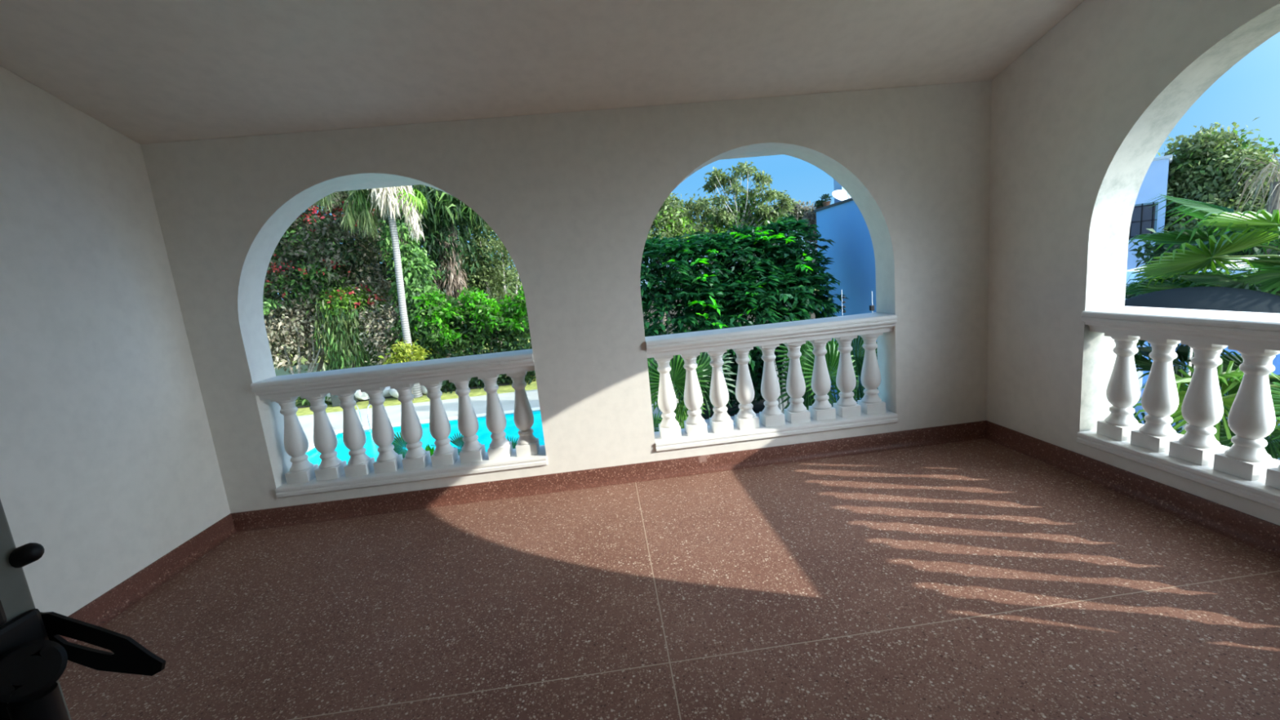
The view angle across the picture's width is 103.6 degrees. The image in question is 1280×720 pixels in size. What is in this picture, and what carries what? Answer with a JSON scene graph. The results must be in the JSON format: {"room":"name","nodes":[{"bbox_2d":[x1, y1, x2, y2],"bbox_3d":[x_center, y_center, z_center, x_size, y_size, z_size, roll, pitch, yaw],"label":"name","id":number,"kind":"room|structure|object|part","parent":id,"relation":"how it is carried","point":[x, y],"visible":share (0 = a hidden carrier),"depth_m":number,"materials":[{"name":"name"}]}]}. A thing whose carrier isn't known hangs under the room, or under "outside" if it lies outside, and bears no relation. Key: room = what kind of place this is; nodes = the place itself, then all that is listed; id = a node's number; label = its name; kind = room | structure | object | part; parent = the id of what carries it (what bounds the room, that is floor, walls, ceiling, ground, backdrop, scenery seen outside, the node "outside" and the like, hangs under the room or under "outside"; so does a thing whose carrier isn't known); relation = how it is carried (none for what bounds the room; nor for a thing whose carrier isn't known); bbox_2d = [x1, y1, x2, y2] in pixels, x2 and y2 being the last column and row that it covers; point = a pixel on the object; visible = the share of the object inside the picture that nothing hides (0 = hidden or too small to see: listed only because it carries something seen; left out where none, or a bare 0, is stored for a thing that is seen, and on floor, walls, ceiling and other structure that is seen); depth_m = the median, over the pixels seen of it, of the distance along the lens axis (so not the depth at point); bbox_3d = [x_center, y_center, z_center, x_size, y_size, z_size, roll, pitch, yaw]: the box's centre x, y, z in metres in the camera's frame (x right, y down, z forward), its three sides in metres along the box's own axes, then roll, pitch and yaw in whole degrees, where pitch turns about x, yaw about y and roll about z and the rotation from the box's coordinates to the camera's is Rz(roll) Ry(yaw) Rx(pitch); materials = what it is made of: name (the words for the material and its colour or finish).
{"room":"covered terrace","nodes":[
{"label":"covered terrace","id":0,"kind":"room"},
{"bbox_2d":[0,66,230,616],"bbox_3d":[-2.936,-0.243,1.249,0.250,3.576,3.950,-6,9,-4],"label":"wall","id":1,"kind":"structure","parent":0,"point":[109,464],"depth_m":2.62,"materials":[{"name":"white paint"}]},
{"bbox_2d":[59,513,236,644],"bbox_3d":[-2.623,1.418,1.536,0.050,0.122,3.950,-6,9,-4],"label":"baseboard","id":2,"kind":"structure","parent":1,"relation":"attached to","point":[102,610],"depth_m":2.83,"materials":[{"name":"stone"}]},
{"bbox_2d":[297,408,372,451],"bbox_3d":[-13.402,4.360,8.983,7.650,0.400,23.600,-6,9,-4],"label":"pool deck","id":3,"kind":"object","parent":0,"point":[335,419],"depth_m":19.28,"materials":[{"name":"concrete"}]},
{"bbox_2d":[340,389,539,433],"bbox_3d":[-6.247,1.950,19.318,8.450,0.400,3.700,-6,9,-4],"label":"pool deck","id":4,"kind":"object","parent":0,"point":[506,399],"visible":0.21,"depth_m":19.43,"materials":[{"name":"concrete"}]},
{"bbox_2d":[0,0,1084,191],"bbox_3d":[-0.357,-1.869,1.491,6.350,1.490,5.000,-6,9,-4],"label":"ceiling","id":5,"kind":"structure","parent":0,"point":[148,71],"depth_m":2.70,"materials":[{"name":"paint"}]},
{"bbox_2d":[140,80,991,513],"bbox_3d":[-0.210,-0.378,3.591,6.000,2.557,0.250,-6,9,-4],"label":"wall","id":6,"kind":"structure","parent":0,"point":[574,199],"depth_m":3.41,"materials":[{"name":"white paint"}]},
{"bbox_2d":[250,348,547,497],"bbox_3d":[-1.628,0.431,3.598,1.848,0.807,0.302,-6,9,-4],"label":"balustrade","id":7,"kind":"object","parent":6,"relation":"on","point":[303,477],"visible":1,"depth_m":3.54,"materials":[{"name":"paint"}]},
{"bbox_3d":[-1.661,0.097,3.543,1.848,0.127,0.302,-6,9,-4],"label":"handrail","id":8,"kind":"part","parent":7,"relation":"part of","materials":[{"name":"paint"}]},
{"bbox_2d":[229,420,986,532],"bbox_3d":[-0.082,0.821,3.638,5.500,0.122,0.050,-6,9,-4],"label":"baseboard","id":9,"kind":"structure","parent":6,"relation":"attached to","point":[292,515],"depth_m":3.63,"materials":[{"name":"stone"}]},
{"bbox_2d":[644,312,897,451],"bbox_3d":[0.971,0.147,3.774,1.821,0.807,0.302,-6,9,-4],"label":"balustrade","id":10,"kind":"object","parent":6,"relation":"on","point":[846,413],"visible":1,"depth_m":3.71,"materials":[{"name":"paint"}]},
{"bbox_3d":[0.938,-0.187,3.719,1.821,0.127,0.302,-6,9,-4],"label":"handrail","id":11,"kind":"part","parent":10,"relation":"part of","materials":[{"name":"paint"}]},
{"bbox_2d":[58,438,1279,719],"bbox_3d":[0.096,1.280,1.745,6.000,0.200,4.450,-6,9,-4],"label":"floor","id":12,"kind":"structure","parent":0,"point":[984,579],"depth_m":2.19,"materials":[{"name":"red stone"}]},
{"bbox_2d":[0,499,165,719],"bbox_3d":[-0.640,0.409,0.170,0.172,2.135,0.912,-6,9,-4],"label":"metal door","id":13,"kind":"structure","parent":12,"relation":"on","point":[33,655],"depth_m":0.57,"materials":[{"name":"grey paint"}]},
{"bbox_3d":[-0.696,0.394,0.156,0.020,1.890,0.818,-6,9,-4],"label":"pane","id":14,"kind":"part","parent":13,"relation":"part of","materials":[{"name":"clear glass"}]},
{"bbox_3d":[-0.735,0.247,0.588,0.075,0.064,0.024,-6,9,-4],"label":"lever","id":15,"kind":"part","parent":13,"relation":"part of","materials":[{"name":"black paint"}]},
{"bbox_3d":[-0.679,0.344,0.558,0.043,0.061,0.059,1,11,35],"label":"knob","id":16,"kind":"part","parent":13,"relation":"part of","materials":[{"name":"black paint"}]},
{"bbox_3d":[-0.638,0.835,0.642,0.038,0.934,0.038,-6,9,-4],"label":"bolt rod","id":17,"kind":"part","parent":13,"relation":"part of","materials":[{"name":"black paint"}]},
{"bbox_2d":[822,200,831,206],"bbox_3d":[4.998,-4.157,13.498,0.220,0.154,0.220,-6,9,-4],"label":"pot","id":18,"kind":"object","parent":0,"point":[825,203],"depth_m":13.42,"materials":[{"name":"brown ceramic"}]},
{"bbox_2d":[986,0,1279,525],"bbox_3d":[2.768,-0.865,1.634,0.250,3.576,3.950,-6,9,-4],"label":"wall","id":19,"kind":"structure","parent":0,"point":[1080,119],"depth_m":2.96,"materials":[{"name":"white paint"}]},
{"bbox_2d":[985,420,1279,558],"bbox_3d":[2.783,0.828,1.901,0.050,0.122,3.950,-6,9,-4],"label":"baseboard","id":20,"kind":"structure","parent":19,"relation":"attached to","point":[1264,535],"depth_m":2.68,"materials":[{"name":"stone"}]},
{"bbox_2d":[1076,306,1279,510],"bbox_3d":[2.853,0.232,2.143,0.302,0.807,1.809,-6,9,-4],"label":"balustrade","id":21,"kind":"object","parent":19,"relation":"on","point":[1245,469],"visible":1,"depth_m":2.50,"materials":[{"name":"paint"}]},
{"bbox_3d":[2.820,-0.102,2.088,0.302,0.127,1.809,-6,9,-4],"label":"handrail","id":22,"kind":"part","parent":21,"relation":"part of","materials":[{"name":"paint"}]},
{"bbox_3d":[-5.211,3.871,7.086,8.450,0.400,6.150,-6,9,-4],"label":"pool deck","id":23,"kind":"object","parent":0,"visible":0},
{"bbox_2d":[425,444,434,456],"bbox_3d":[-2.112,2.231,5.525,0.164,2.730,0.148,-6,9,-4],"label":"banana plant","id":24,"kind":"object","parent":23,"relation":"on","point":[428,447],"visible":0.12,"depth_m":5.31,"materials":[{"name":"green plant"}]},
{"bbox_2d":[391,431,518,458],"bbox_3d":[-1.938,2.074,5.987,1.572,2.856,0.822,-6,9,-4],"label":"fan palm","id":25,"kind":"object","parent":23,"relation":"on","point":[397,447],"visible":0.2,"depth_m":5.51,"materials":[{"name":"green plant"}]},
{"label":"outside","id":26,"kind":"structure","parent":0,"visible":0},
{"bbox_2d":[1131,367,1279,458],"bbox_3d":[12.602,0.678,14.786,5.200,0.060,14.021,-3,10,17],"label":"concrete yard","id":27,"kind":"structure","parent":26,"point":[1140,373],"depth_m":12.21,"materials":[{"name":"grey concrete"}]},
{"bbox_2d":[1124,154,1172,355],"bbox_3d":[15.476,-3.504,19.105,5.134,6.299,6.120,-14,13,-43],"label":"villa","id":28,"kind":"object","parent":27,"relation":"on","point":[1154,184],"visible":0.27,"depth_m":15.20,"materials":[{"name":"blue paint"}]},
{"bbox_3d":[15.155,-4.250,15.570,0.010,0.953,1.050,-14,13,-43],"label":"pane","id":29,"kind":"part","parent":28,"relation":"part of","materials":[{"name":"clear glass"}]},
{"bbox_2d":[1125,257,1279,425],"bbox_3d":[13.315,-0.018,8.250,2.900,3.393,8.179,-6,9,-4],"label":"outbuilding","id":30,"kind":"structure","parent":27,"relation":"on","point":[1276,362],"depth_m":10.47,"materials":[{"name":"blue paint"}]},
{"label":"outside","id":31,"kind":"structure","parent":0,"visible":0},
{"bbox_3d":[32.673,2.774,-8.367,56.930,0.480,30.250,-6,9,-4],"label":"lawn","id":32,"kind":"structure","parent":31,"visible":0},
{"bbox_2d":[1132,349,1279,459],"bbox_3d":[4.746,1.597,3.645,1.811,3.267,1.844,-13,12,-39],"label":"fan palm","id":33,"kind":"object","parent":32,"relation":"on","point":[1229,369],"visible":0.23,"depth_m":3.65,"materials":[{"name":"green plant"}]},
{"bbox_2d":[1133,410,1279,460],"bbox_3d":[4.720,1.825,4.365,1.907,2.590,1.845,-6,9,-4],"label":"fan palm","id":34,"kind":"object","parent":32,"relation":"on","point":[1138,419],"visible":0.02,"depth_m":4.72,"materials":[{"name":"green plant"}]},
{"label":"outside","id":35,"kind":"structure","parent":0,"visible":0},
{"bbox_3d":[34.622,-1.335,15.328,49.000,0.480,17.350,-6,9,-4],"label":"lawn","id":36,"kind":"structure","parent":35,"visible":0},
{"bbox_2d":[1128,209,1279,267],"bbox_3d":[15.631,-1.727,13.549,3.275,4.561,4.977,-5,9,3],"label":"leafy tree","id":37,"kind":"object","parent":36,"relation":"on","point":[1162,249],"visible":0.18,"depth_m":13.84,"materials":[{"name":"green plant"}]},
{"bbox_2d":[1150,116,1279,251],"bbox_3d":[17.417,-3.545,15.273,4.120,7.233,4.966,-4,9,10],"label":"leafy tree","id":38,"kind":"object","parent":36,"relation":"on","point":[1202,171],"visible":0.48,"depth_m":14.85,"materials":[{"name":"green plant"}]},
{"bbox_2d":[1223,153,1279,254],"bbox_3d":[15.052,-2.080,12.073,2.111,5.767,2.329,-6,9,-4],"label":"palm","id":39,"kind":"object","parent":36,"relation":"on","point":[1273,200],"visible":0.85,"depth_m":11.85,"materials":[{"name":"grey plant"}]},
{"bbox_3d":[14.879,-3.845,11.781,2.111,2.173,2.329,-6,9,-4],"label":"crown","id":40,"kind":"part","parent":39,"relation":"part of","materials":[{"name":"green plant"}]},
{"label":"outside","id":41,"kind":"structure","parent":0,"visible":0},
{"bbox_2d":[273,288,815,416],"bbox_3d":[-9.283,-3.844,56.802,130.000,0.590,72.400,-6,9,-4],"label":"lawn","id":42,"kind":"structure","parent":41,"point":[533,385],"depth_m":21.83,"materials":[{"name":"green plant"}]},
{"bbox_2d":[262,244,332,365],"bbox_3d":[-24.134,-7.471,30.172,10.202,18.051,11.868,2,12,39],"label":"tree","id":43,"kind":"object","parent":42,"relation":"on","point":[277,258],"visible":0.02,"depth_m":30.68,"materials":[{"name":"green plant"}]},
{"bbox_2d":[275,362,325,376],"bbox_3d":[-24.552,1.598,27.236,14.573,1.343,0.250,-6,9,-4],"label":"wall","id":44,"kind":"structure","parent":42,"relation":"on","point":[281,371],"depth_m":27.43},
{"bbox_2d":[262,288,337,398],"bbox_3d":[-16.779,-0.686,24.407,5.414,5.238,3.701,-6,9,-4],"label":"dry shrub","id":45,"kind":"object","parent":42,"relation":"on","point":[293,326],"visible":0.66,"depth_m":23.78,"materials":[{"name":"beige plant"}]},
{"bbox_2d":[295,368,332,406],"bbox_3d":[-14.398,1.279,22.719,2.830,1.770,2.316,-6,9,-4],"label":"shrub","id":46,"kind":"object","parent":42,"relation":"on","point":[300,400],"visible":0.03,"depth_m":22.46,"materials":[{"name":"green plant"}]},
{"bbox_2d":[324,392,331,402],"bbox_3d":[-13.709,1.498,22.648,1.547,0.960,0.992,-6,9,-4],"label":"rock","id":47,"kind":"object","parent":42,"relation":"on","point":[328,395],"visible":0.07,"depth_m":22.20,"materials":[{"name":"white stone"}]},
{"bbox_2d":[264,193,399,370],"bbox_3d":[-18.655,-7.256,31.186,11.598,17.034,10.441,-3,10,15],"label":"tree","id":48,"kind":"object","parent":42,"relation":"on","point":[335,246],"visible":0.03,"depth_m":29.03,"materials":[{"name":"green plant"}]},
{"bbox_2d":[262,190,401,371],"bbox_3d":[-15.313,-3.716,24.348,7.898,10.949,5.535,-6,9,-1],"label":"bougainvillea","id":49,"kind":"object","parent":42,"relation":"on","point":[316,266],"visible":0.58,"depth_m":23.34,"materials":[{"name":"green plant"}]},
{"bbox_2d":[329,392,359,406],"bbox_3d":[-12.942,1.431,22.048,0.960,1.020,0.800,-6,9,-4],"label":"housing","id":50,"kind":"object","parent":42,"relation":"on","point":[335,402],"visible":0.12,"depth_m":21.74,"materials":[{"name":"grey"}]},
{"bbox_2d":[305,281,398,369],"bbox_3d":[-13.494,-1.151,24.298,3.514,5.510,3.949,4,13,45],"label":"bush","id":51,"kind":"object","parent":42,"relation":"on","point":[341,317],"visible":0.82,"depth_m":23.36,"materials":[{"name":"green plant"}]},
{"bbox_2d":[354,389,369,399],"bbox_3d":[-12.516,1.370,22.580,1.686,1.030,0.984,-9,10,-21],"label":"rock","id":52,"kind":"object","parent":42,"relation":"on","point":[360,395],"visible":0.13,"depth_m":22.27,"materials":[{"name":"white stone"}]},
{"bbox_2d":[313,184,437,398],"bbox_3d":[-10.199,-3.583,21.438,4.428,10.538,3.961,-1,10,26],"label":"palm","id":53,"kind":"object","parent":42,"relation":"on","point":[389,199],"visible":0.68,"depth_m":20.65,"materials":[{"name":"green plant"}]},
{"bbox_2d":[346,271,426,365],"bbox_3d":[-12.117,-1.369,23.952,3.336,5.773,4.973,-13,12,-39],"label":"dry shrub","id":54,"kind":"object","parent":42,"relation":"on","point":[392,315],"visible":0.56,"depth_m":23.24,"materials":[{"name":"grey plant"}]},
{"bbox_2d":[382,386,391,396],"bbox_3d":[-11.527,1.298,22.968,1.248,0.816,0.830,-6,9,-4],"label":"rock","id":55,"kind":"object","parent":42,"relation":"on","point":[386,392],"visible":0.12,"depth_m":22.65,"materials":[{"name":"white stone"}]},
{"bbox_2d":[389,388,398,398],"bbox_3d":[-10.374,1.338,22.165,1.194,0.768,0.655,-9,10,-22],"label":"rock","id":56,"kind":"object","parent":42,"relation":"on","point":[393,392],"visible":0.21,"depth_m":21.89,"materials":[{"name":"white stone"}]},
{"bbox_2d":[297,382,509,408],"bbox_3d":[-18.601,2.478,22.088,25.500,0.060,0.150,-6,9,-4],"label":"edging","id":57,"kind":"object","parent":42,"relation":"on","point":[472,388],"visible":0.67,"depth_m":22.59,"materials":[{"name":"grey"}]},
{"bbox_2d":[377,337,432,400],"bbox_3d":[-10.010,0.416,21.202,2.438,2.728,1.744,-6,9,-4],"label":"shrub","id":58,"kind":"object","parent":42,"relation":"on","point":[406,348],"visible":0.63,"depth_m":21.05,"materials":[{"name":"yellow plant"}]},
{"bbox_2d":[374,215,450,361],"bbox_3d":[-10.456,-2.576,23.428,3.417,8.028,2.831,-5,9,5],"label":"tree","id":59,"kind":"object","parent":42,"relation":"on","point":[416,270],"visible":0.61,"depth_m":22.94,"materials":[{"name":"green plant"}]},
{"bbox_2d":[333,185,523,362],"bbox_3d":[-12.273,-7.744,31.078,12.422,18.316,10.798,-8,10,-15],"label":"tree","id":60,"kind":"object","parent":42,"relation":"on","point":[430,230],"visible":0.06,"depth_m":29.33,"materials":[{"name":"green plant"}]},
{"bbox_2d":[420,382,442,395],"bbox_3d":[-9.386,1.154,22.630,0.960,0.787,0.814,1,11,34],"label":"rock","id":61,"kind":"object","parent":42,"relation":"on","point":[424,389],"visible":0.2,"depth_m":22.34,"materials":[{"name":"white stone"}]},
{"bbox_2d":[397,288,471,386],"bbox_3d":[-9.380,-0.971,23.478,3.647,4.619,3.750,-6,9,-4],"label":"shrub","id":62,"kind":"object","parent":42,"relation":"on","point":[442,335],"visible":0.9,"depth_m":22.45,"materials":[{"name":"green plant"}]},
{"bbox_2d":[391,184,510,356],"bbox_3d":[-9.199,-4.751,26.354,7.239,11.084,5.324,-6,9,-4],"label":"palm","id":63,"kind":"object","parent":42,"relation":"on","point":[444,209],"visible":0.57,"depth_m":25.55,"materials":[{"name":"green plant"}]},
{"bbox_3d":[-9.520,-7.596,25.091,5.920,2.569,3.006,-6,9,-4],"label":"crown","id":64,"kind":"part","parent":63,"relation":"part of","materials":[{"name":"green plant"}]},
{"bbox_3d":[-9.343,-8.063,25.253,6.875,4.193,4.142,-6,9,-4],"label":"crown","id":65,"kind":"part","parent":63,"relation":"part of","materials":[{"name":"green plant"}]},
{"bbox_3d":[-9.783,-6.016,26.326,6.243,5.807,4.805,-6,9,-4],"label":"crown","id":66,"kind":"part","parent":63,"relation":"part of","materials":[{"name":"green plant"}]},
{"bbox_2d":[440,354,479,393],"bbox_3d":[-8.692,0.637,23.170,3.060,1.817,2.520,-6,9,-4],"label":"shrub","id":67,"kind":"object","parent":42,"relation":"on","point":[450,385],"visible":0.06,"depth_m":22.59,"materials":[{"name":"green plant"}]},
{"bbox_2d":[440,284,514,383],"bbox_3d":[-7.395,-1.233,23.660,3.644,4.690,3.586,-6,9,-4],"label":"shrub","id":68,"kind":"object","parent":42,"relation":"on","point":[477,310],"visible":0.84,"depth_m":22.69,"materials":[{"name":"green plant"}]},
{"bbox_2d":[453,349,511,389],"bbox_3d":[-7.221,0.409,23.312,2.989,1.927,2.609,-6,9,-4],"label":"shrub","id":69,"kind":"object","parent":42,"relation":"on","point":[480,381],"visible":0.09,"depth_m":22.79,"materials":[{"name":"green plant"}]},
{"bbox_2d":[453,214,523,352],"bbox_3d":[-7.591,-4.755,28.294,5.546,10.210,4.456,-1,10,25],"label":"tree","id":70,"kind":"object","parent":42,"relation":"on","point":[497,244],"visible":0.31,"depth_m":27.41,"materials":[{"name":"green plant"}]},
{"bbox_2d":[480,285,532,353],"bbox_3d":[-5.779,-1.262,23.734,3.663,4.414,3.550,-6,9,-4],"label":"shrub","id":71,"kind":"object","parent":42,"relation":"on","point":[516,309],"visible":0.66,"depth_m":22.78,"materials":[{"name":"green plant"}]},
{"bbox_2d":[497,350,535,384],"bbox_3d":[-5.666,0.345,23.475,2.889,1.810,2.269,-1,10,25],"label":"shrub","id":72,"kind":"object","parent":42,"relation":"on","point":[532,373],"visible":0.08,"depth_m":22.89,"materials":[{"name":"green plant"}]},
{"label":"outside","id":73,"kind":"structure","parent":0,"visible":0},
{"bbox_2d":[643,293,818,369],"bbox_3d":[11.528,-6.141,57.694,28.100,0.405,71.400,-6,9,-4],"label":"planting bed","id":74,"kind":"object","parent":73,"point":[813,315],"depth_m":43.76,"materials":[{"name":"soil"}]},
{"bbox_2d":[756,200,816,306],"bbox_3d":[6.200,-3.271,21.462,3.765,6.780,2.611,-10,10,-26],"label":"tree","id":75,"kind":"object","parent":74,"relation":"on","point":[798,210],"visible":0.22,"depth_m":20.77,"materials":[{"name":"green plant"}]},
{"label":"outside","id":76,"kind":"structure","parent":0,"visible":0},
{"bbox_2d":[675,364,806,419],"bbox_3d":[5.804,1.761,13.375,9.100,0.380,17.350,-6,9,-4],"label":"planting bed","id":77,"kind":"object","parent":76,"point":[759,406],"depth_m":15.41,"materials":[{"name":"plant"}]},
{"bbox_2d":[646,192,732,334],"bbox_3d":[1.727,-2.663,18.481,4.513,7.423,2.823,-9,10,-21],"label":"tree","id":78,"kind":"object","parent":77,"relation":"on","point":[670,212],"visible":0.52,"depth_m":17.49,"materials":[{"name":"green plant"}]},
{"bbox_2d":[671,328,738,417],"bbox_3d":[2.029,0.269,14.925,2.652,2.750,2.179,-10,10,-26],"label":"shrub","id":79,"kind":"object","parent":77,"relation":"on","point":[733,397],"visible":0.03,"depth_m":14.49,"materials":[{"name":"green plant"}]},
{"bbox_2d":[659,193,773,311],"bbox_3d":[3.381,-3.041,20.451,5.078,7.223,2.403,-6,9,-4],"label":"tree","id":80,"kind":"object","parent":77,"relation":"on","point":[691,206],"visible":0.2,"depth_m":19.73,"materials":[{"name":"green plant"}]},
{"bbox_2d":[696,160,800,322],"bbox_3d":[3.989,-3.280,18.749,3.758,8.086,2.406,-6,9,-4],"label":"slender tree","id":81,"kind":"object","parent":77,"relation":"on","point":[741,209],"visible":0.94,"depth_m":17.89,"materials":[{"name":"green plant"}]},
{"bbox_2d":[724,321,782,414],"bbox_3d":[3.336,0.112,15.115,2.882,2.824,2.319,-6,9,-4],"label":"shrub","id":82,"kind":"object","parent":77,"relation":"on","point":[756,375],"visible":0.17,"depth_m":14.57,"materials":[{"name":"green plant"}]},
{"bbox_2d":[704,409,808,425],"bbox_3d":[3.516,1.587,14.119,4.300,0.160,0.350,-6,9,-4],"label":"kerb","id":83,"kind":"object","parent":77,"relation":"on","point":[732,418],"depth_m":13.99,"materials":[{"name":"grey concrete"}]},
{"bbox_2d":[706,215,849,413],"bbox_3d":[3.105,-0.647,11.843,3.440,5.354,3.174,-6,9,-4],"label":"bush","id":84,"kind":"object","parent":77,"relation":"on","point":[797,278],"visible":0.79,"depth_m":11.12,"materials":[{"name":"green plant"}]},
{"bbox_2d":[751,316,812,402],"bbox_3d":[4.485,0.013,15.013,2.725,2.750,2.233,-6,9,-4],"label":"shrub","id":85,"kind":"object","parent":77,"relation":"on","point":[782,344],"visible":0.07,"depth_m":14.57,"materials":[{"name":"green plant"}]},
{"bbox_2d":[800,205,817,319],"bbox_3d":[5.128,-1.527,14.608,1.068,5.779,0.911,-14,13,-42],"label":"creeper","id":86,"kind":"object","parent":77,"relation":"on","point":[811,215],"visible":0.28,"depth_m":14.12,"materials":[{"name":"green plant"}]},
{"bbox_2d":[774,319,878,410],"bbox_3d":[2.450,1.236,6.285,1.507,3.560,0.898,-10,10,-23],"label":"fan palm","id":87,"kind":"object","parent":77,"relation":"on","point":[832,357],"visible":0.36,"depth_m":5.98,"materials":[{"name":"green plant"}]},
{"bbox_2d":[840,289,845,315],"bbox_3d":[4.183,0.381,10.254,0.068,3.616,0.040,-6,9,-4],"label":"fence post","id":88,"kind":"object","parent":77,"relation":"on","point":[842,297],"visible":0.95,"depth_m":10.00,"materials":[{"name":"grey metal"}]},
{"bbox_2d":[813,178,876,402],"bbox_3d":[6.918,-2.150,12.194,3.680,7.531,4.027,-6,9,-4],"label":"house","id":89,"kind":"structure","parent":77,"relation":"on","point":[842,222],"depth_m":12.23,"materials":[{"name":"paint"}]},
{"bbox_2d":[813,200,820,208],"bbox_3d":[4.943,-4.303,13.979,0.275,0.295,0.304,2,12,39],"label":"potted shrub","id":90,"kind":"object","parent":89,"relation":"on","point":[817,206],"visible":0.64,"depth_m":13.93,"materials":[{"name":"green plant"}]},
{"bbox_2d":[816,200,824,208],"bbox_3d":[4.963,-4.257,13.739,0.285,0.279,0.328,-1,10,27],"label":"potted shrub","id":91,"kind":"object","parent":89,"relation":"on","point":[820,203],"visible":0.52,"depth_m":13.70,"materials":[{"name":"green plant"}]},
{"bbox_2d":[819,193,835,206],"bbox_3d":[4.991,-4.267,13.489,0.356,0.375,0.386,-14,12,-40],"label":"potted shrub","id":92,"kind":"object","parent":89,"relation":"on","point":[825,203],"visible":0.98,"depth_m":13.43,"materials":[{"name":"green plant"}]},
{"bbox_2d":[831,190,851,200],"bbox_3d":[5.116,-4.110,12.645,0.564,0.388,0.484,-6,9,-4],"label":"satellite dish","id":93,"kind":"object","parent":89,"relation":"attached to","point":[841,195],"visible":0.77,"depth_m":12.75,"materials":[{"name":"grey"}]},
{"bbox_2d":[869,291,874,312],"bbox_3d":[4.631,0.417,9.992,0.075,3.545,0.060,-6,9,-4],"label":"fence post","id":94,"kind":"object","parent":77,"relation":"on","point":[871,307],"visible":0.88,"depth_m":9.73,"materials":[{"name":"grey metal"}]},
{"bbox_2d":[1133,339,1224,387],"bbox_3d":[5.005,1.141,5.344,1.727,3.560,1.692,-6,9,-4],"label":"fan palm","id":95,"kind":"object","parent":77,"relation":"on","point":[1140,361],"visible":0.05,"depth_m":4.78,"materials":[{"name":"green plant"}]},
{"bbox_2d":[1124,286,1279,435],"bbox_3d":[4.877,1.208,4.548,1.440,3.711,1.440,-6,9,-4],"label":"parasol","id":96,"kind":"object","parent":77,"relation":"on","point":[1206,298],"visible":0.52,"depth_m":4.01,"materials":[{"name":"black fabric"}]},
{"bbox_2d":[1124,266,1279,298],"bbox_3d":[6.638,0.891,5.167,3.431,3.794,3.401,-6,9,-4],"label":"fan palm","id":97,"kind":"object","parent":77,"relation":"on","point":[1224,280],"visible":0.27,"depth_m":4.94,"materials":[{"name":"green plant"}]},
{"bbox_2d":[1126,194,1279,294],"bbox_3d":[6.168,0.631,4.665,2.783,4.559,2.782,-6,9,-4],"label":"fan palm","id":98,"kind":"object","parent":77,"relation":"on","point":[1260,230],"visible":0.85,"depth_m":4.60,"materials":[{"name":"green plant"}]},
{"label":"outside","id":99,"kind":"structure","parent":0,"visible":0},
{"bbox_2d":[650,382,662,431],"bbox_3d":[-0.099,2.396,12.975,2.800,0.400,17.350,-6,9,-4],"label":"pool deck","id":100,"kind":"object","parent":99,"point":[655,411],"depth_m":15.89,"materials":[{"name":"concrete"}]},
{"bbox_2d":[647,355,710,431],"bbox_3d":[0.492,1.436,6.357,1.155,3.520,1.580,-6,9,-4],"label":"fan palm","id":101,"kind":"object","parent":100,"relation":"on","point":[654,375],"visible":0.16,"depth_m":5.55,"materials":[{"name":"green plant"}]},
{"bbox_2d":[647,329,737,417],"bbox_3d":[0.948,1.407,6.155,1.773,3.555,0.813,-12,11,-35],"label":"fan palm","id":102,"kind":"object","parent":100,"relation":"on","point":[704,359],"visible":0.28,"depth_m":5.67,"materials":[{"name":"green plant"}]},
{"bbox_2d":[640,230,786,423],"bbox_3d":[1.332,-0.319,11.420,4.017,5.190,3.344,-7,9,-9],"label":"bush","id":103,"kind":"object","parent":100,"relation":"on","point":[696,291],"visible":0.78,"depth_m":10.69,"materials":[{"name":"green plant"}]},
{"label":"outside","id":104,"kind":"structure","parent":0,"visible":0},
{"bbox_2d":[305,407,544,467],"bbox_3d":[-5.724,3.385,13.899,9.090,1.640,8.140,-6,9,-4],"label":"swimming pool","id":105,"kind":"object","parent":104,"point":[483,433],"visible":0.11,"depth_m":15.79,"materials":[{"name":"teal liquid"}]},
{"bbox_2d":[355,403,371,433],"bbox_3d":[-9.459,1.979,17.289,0.584,1.021,0.712,-6,9,-4],"label":"pool ladder","id":106,"kind":"object","parent":105,"relation":"attached to","point":[370,431],"visible":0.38,"depth_m":17.05,"materials":[{"name":"silver metal"}]},
{"bbox_3d":[-9.727,2.006,17.280,0.044,1.021,0.693,-6,9,-4],"label":"grab rail","id":107,"kind":"part","parent":106,"relation":"part of","materials":[{"name":"silver metal"}]},
{"bbox_3d":[-9.192,1.948,17.316,0.044,1.021,0.693,-6,9,-4],"label":"grab rail","id":108,"kind":"part","parent":106,"relation":"part of","materials":[{"name":"silver metal"}]}
]}

